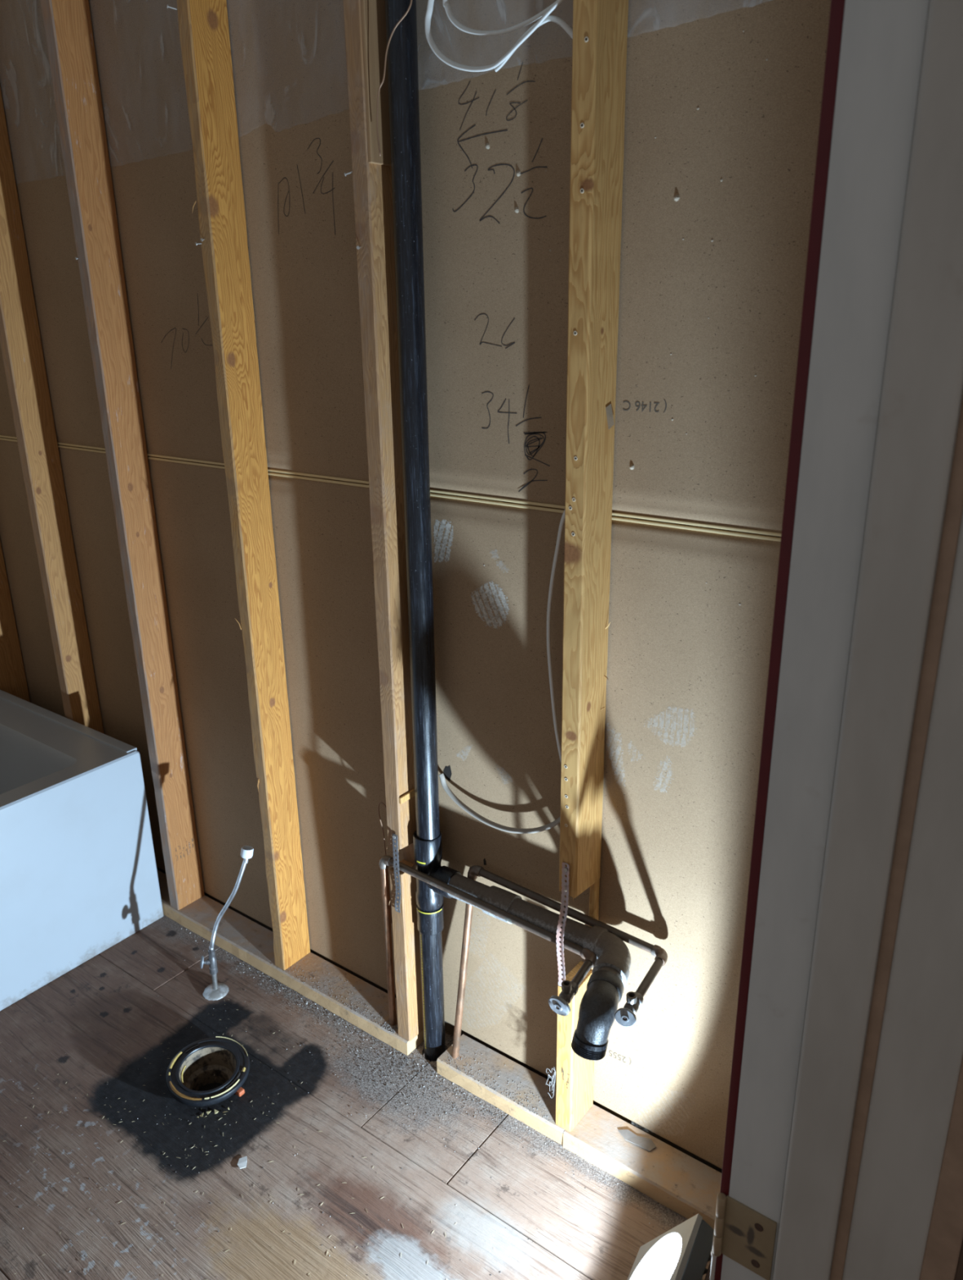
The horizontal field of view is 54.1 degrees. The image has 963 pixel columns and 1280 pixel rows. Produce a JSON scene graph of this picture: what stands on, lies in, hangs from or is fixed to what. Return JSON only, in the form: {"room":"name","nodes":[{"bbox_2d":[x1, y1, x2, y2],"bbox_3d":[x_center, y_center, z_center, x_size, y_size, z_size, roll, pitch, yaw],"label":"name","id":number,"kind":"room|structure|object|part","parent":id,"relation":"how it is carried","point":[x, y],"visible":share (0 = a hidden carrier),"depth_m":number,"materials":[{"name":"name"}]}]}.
{"room":"building under construction","nodes":[
{"label":"building under construction","id":0,"kind":"room"},
{"bbox_2d":[0,914,712,1279],"bbox_3d":[-0.702,1.212,1.398,3.899,0.019,2.119,13,24,35],"label":"floor","id":1,"kind":"structure","parent":0,"point":[576,1232],"depth_m":1.88,"materials":[{"name":"brown wood"}]},
{"bbox_2d":[0,689,163,1010],"bbox_3d":[-1.650,0.664,2.193,0.761,0.516,1.523,13,24,35],"label":"bathtub","id":2,"kind":"object","parent":1,"relation":"on","point":[78,873],"visible":1,"depth_m":2.41,"materials":[{"name":"plastic"}]},
{"bbox_2d":[165,1036,249,1117],"bbox_3d":[-0.591,0.991,2.076,0.194,0.133,0.177,13,24,35],"label":"flange","id":3,"kind":"object","parent":1,"relation":"on","point":[211,1058],"visible":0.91,"depth_m":2.09,"materials":[{"name":"plastic"}]},
{"bbox_2d":[0,1029,447,1278],"bbox_3d":[-0.590,1.030,1.884,1.241,0.001,0.694,13,24,35],"label":"wood shavings","id":4,"kind":"object","parent":1,"relation":"on","point":[246,1029],"visible":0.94,"depth_m":1.88},
{"bbox_2d":[200,845,253,1000],"bbox_3d":[-0.614,0.683,2.272,0.158,0.404,0.061,-1,19,1],"label":"supply line","id":5,"kind":"object","parent":1,"relation":"on","point":[215,991],"visible":1,"depth_m":2.29,"materials":[{"name":"silver metal"}]},
{"bbox_3d":[-0.682,0.785,2.300,0.012,0.032,0.025,-6,20,-14],"label":"valve handle","id":6,"kind":"part","parent":5,"relation":"part of","materials":[{"name":"silver metal"}]},
{"bbox_2d":[237,1155,247,1168],"bbox_3d":[-0.473,1.033,1.865,0.019,0.002,0.026,-6,20,-15],"label":"paper scrap","id":7,"kind":"object","parent":1,"relation":"on","point":[242,1163],"visible":1,"depth_m":1.86,"materials":[{"name":"paper"}]},
{"bbox_2d":[156,869,423,1055],"bbox_3d":[-0.833,0.746,2.650,1.732,0.038,0.095,13,24,35],"label":"plate","id":8,"kind":"object","parent":1,"relation":"on","point":[251,942],"visible":0.45,"depth_m":2.36,"materials":[{"name":"brown wood"}]},
{"bbox_2d":[0,542,30,702],"bbox_3d":[-1.481,-0.553,2.699,0.039,2.400,0.089,13,24,35],"label":"stud","id":9,"kind":"object","parent":8,"relation":"on","point":[12,674],"visible":0.32,"depth_m":2.90,"materials":[{"name":"beige wood"}]},
{"bbox_2d":[0,88,103,733],"bbox_3d":[-1.155,-0.477,2.468,0.039,2.400,0.089,13,24,35],"label":"stud","id":10,"kind":"object","parent":8,"relation":"on","point":[20,343],"visible":0.77,"depth_m":2.45,"materials":[{"name":"beige wood"}]},
{"bbox_2d":[40,0,204,910],"bbox_3d":[-0.841,-0.403,2.242,0.039,2.400,0.094,13,24,35],"label":"stud","id":11,"kind":"object","parent":8,"relation":"on","point":[68,27],"visible":1,"depth_m":2.19,"materials":[{"name":"brown wood"}]},
{"bbox_2d":[166,0,310,969],"bbox_3d":[-0.503,-0.322,1.997,0.045,2.400,0.104,13,24,35],"label":"stud","id":12,"kind":"object","parent":8,"relation":"on","point":[203,24],"visible":1,"depth_m":1.95,"materials":[{"name":"brown wood"}]},
{"bbox_2d":[343,0,423,1040],"bbox_3d":[-0.171,-0.245,1.764,0.058,2.400,0.099,13,24,35],"label":"stud","id":13,"kind":"object","parent":8,"relation":"on","point":[365,21],"visible":0.74,"depth_m":1.70,"materials":[{"name":"brown wood"}]},
{"bbox_2d":[377,802,391,924],"bbox_3d":[-0.197,0.491,2.050,0.059,0.300,0.005,13,24,35],"label":"wire","id":14,"kind":"object","parent":13,"relation":"attached to","point":[384,804],"visible":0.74,"depth_m":2.04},
{"bbox_2d":[392,833,400,912],"bbox_3d":[-0.177,0.491,1.979,0.018,0.188,0.008,13,24,35],"label":"strap","id":15,"kind":"object","parent":13,"relation":"attached to","point":[394,836],"visible":1,"depth_m":1.97,"materials":[{"name":"metal"}]},
{"bbox_2d":[271,960,554,1120],"bbox_3d":[-0.175,0.883,2.172,0.838,0.002,0.084,13,24,35],"label":"debris","id":16,"kind":"object","parent":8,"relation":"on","point":[395,1030],"visible":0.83,"depth_m":2.10,"materials":[{"name":"grey gravel"}]},
{"bbox_2d":[378,855,597,1026],"bbox_3d":[0.015,0.728,1.918,0.148,0.461,0.590,-15,24,-36],"label":"supplies","id":17,"kind":"object","parent":8,"relation":"on","point":[559,1004],"visible":0.98,"depth_m":1.87,"materials":[{"name":"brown metal"}]},
{"bbox_3d":[0.133,0.625,1.613,0.043,0.036,0.012,13,24,35],"label":"valve handle","id":18,"kind":"part","parent":17,"relation":"part of","materials":[{"name":"silver metal"}]},
{"bbox_2d":[9,928,711,1275],"bbox_3d":[-0.398,1.037,1.856,1.600,0.002,0.768,13,24,35],"label":"floor grit","id":19,"kind":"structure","parent":1,"relation":"on","point":[393,1063],"depth_m":2.07,"materials":[{"name":"gravel"}]},
{"bbox_2d":[436,1034,564,1145],"bbox_3d":[0.061,0.955,2.017,0.326,0.038,0.095,13,24,35],"label":"plate","id":20,"kind":"object","parent":1,"relation":"on","point":[531,1081],"visible":0.85,"depth_m":2.01,"materials":[{"name":"brown wood"}]},
{"bbox_2d":[451,865,667,1058],"bbox_3d":[0.108,0.749,1.829,0.500,0.478,0.190,13,24,35],"label":"supplies","id":21,"kind":"object","parent":20,"relation":"on","point":[625,1016],"visible":1,"depth_m":1.82,"materials":[{"name":"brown metal"}]},
{"bbox_3d":[0.239,0.627,1.567,0.036,0.031,0.014,6,20,18],"label":"valve handle","id":22,"kind":"part","parent":21,"relation":"part of","materials":[{"name":"silver metal"}]},
{"bbox_2d":[546,0,628,1131],"bbox_3d":[0.166,-0.166,1.525,0.105,2.400,0.057,-19,26,-41],"label":"stud","id":23,"kind":"object","parent":20,"relation":"on","point":[600,27],"visible":0.93,"depth_m":1.46,"materials":[{"name":"brown wood"}]},
{"bbox_2d":[424,0,573,71],"bbox_3d":[0.029,-1.080,1.305,0.280,0.510,0.021,13,24,35],"label":"electrical cable","id":24,"kind":"object","parent":23,"relation":"attached to","point":[544,15],"visible":0.94,"depth_m":1.39,"materials":[{"name":"white plastic"}]},
{"bbox_2d":[438,773,560,833],"bbox_3d":[0.048,0.320,1.839,0.334,0.121,0.009,13,24,35],"label":"electrical cable","id":25,"kind":"object","parent":23,"relation":"attached to","point":[516,830],"visible":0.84,"depth_m":1.88,"materials":[{"name":"white plastic"}]},
{"bbox_2d":[546,510,564,762],"bbox_3d":[0.144,0.013,1.644,0.074,0.566,0.008,13,24,35],"label":"electrical cable","id":26,"kind":"object","parent":23,"relation":"attached to","point":[562,519],"visible":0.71,"depth_m":1.65,"materials":[{"name":"grey plastic"}]},
{"bbox_2d":[555,862,569,986],"bbox_3d":[0.150,0.524,1.725,0.021,0.261,0.020,13,24,35],"label":"strap","id":27,"kind":"object","parent":23,"relation":"hanging from","point":[565,891],"visible":0.96,"depth_m":1.72,"materials":[{"name":"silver metal"}]},
{"bbox_2d":[385,0,631,1062],"bbox_3d":[0.080,-0.150,1.579,0.197,2.448,0.573,-13,23,-32],"label":"stack","id":28,"kind":"object","parent":1,"relation":"on","point":[608,980],"visible":0.96,"depth_m":1.69,"materials":[{"name":"black plastic"}]},
{"bbox_3d":[0.072,0.534,1.857,0.368,0.053,0.048,13,24,35],"label":"drain arm","id":29,"kind":"part","parent":28,"relation":"part of"},
{"bbox_2d":[563,1104,722,1229],"bbox_3d":[0.369,1.027,1.797,0.442,0.038,0.097,13,24,35],"label":"plate","id":30,"kind":"object","parent":1,"relation":"on","point":[673,1178],"visible":0.63,"depth_m":1.81,"materials":[{"name":"brown wood"}]},
{"bbox_2d":[617,1129,656,1151],"bbox_3d":[0.306,0.983,1.860,0.080,0.002,0.027,11,23,31],"label":"paper scrap","id":31,"kind":"object","parent":30,"relation":"on","point":[647,1144],"visible":1,"depth_m":1.86,"materials":[{"name":"white paper"}]},
{"bbox_2d":[627,1213,714,1279],"bbox_3d":[0.293,1.047,1.520,0.140,0.187,0.190,10,22,27],"label":"work light","id":32,"kind":"object","parent":1,"relation":"on","point":[682,1252],"visible":0.82,"depth_m":1.52,"materials":[{"name":"white plastic"}]},
{"bbox_2d":[0,0,831,1173],"bbox_3d":[-0.468,-0.324,2.057,2.590,2.440,0.030,13,24,35],"label":"wall","id":33,"kind":"structure","parent":0,"point":[723,98],"depth_m":1.73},
{"bbox_2d":[2,0,772,174],"bbox_3d":[-0.493,-1.209,1.735,2.544,0.547,0.006,13,24,35],"label":"plastic sheet","id":34,"kind":"object","parent":33,"relation":"attached to","point":[269,114],"visible":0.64,"depth_m":2.02,"materials":[{"name":"grey"}]},
{"bbox_3d":[-1.047,-1.204,0.871,2.760,0.020,2.030,13,24,35],"label":"ceiling","id":35,"kind":"structure","parent":0,"visible":0},
{"bbox_2d":[376,0,412,155],"bbox_3d":[-0.134,-1.055,1.389,0.090,0.608,0.005,12,23,32],"label":"wire","id":36,"kind":"object","parent":35,"relation":"hanging from","point":[411,3],"visible":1,"depth_m":1.46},
{"bbox_3d":[0.556,-0.011,1.122,0.230,2.440,0.385,13,24,35],"label":"wall","id":37,"kind":"structure","parent":0,"visible":0},
{"bbox_2d":[710,0,962,1279],"bbox_3d":[0.459,0.159,1.004,0.317,2.200,0.082,13,24,35],"label":"door frame","id":38,"kind":"structure","parent":37,"relation":"in","point":[843,1156],"depth_m":0.98,"materials":[{"name":"white paint"}]},
{"bbox_3d":[0.574,0.185,0.923,0.030,2.200,0.061,13,24,35],"label":"casing","id":39,"kind":"part","parent":38,"relation":"part of","materials":[{"name":"brown wood"}]}
]}

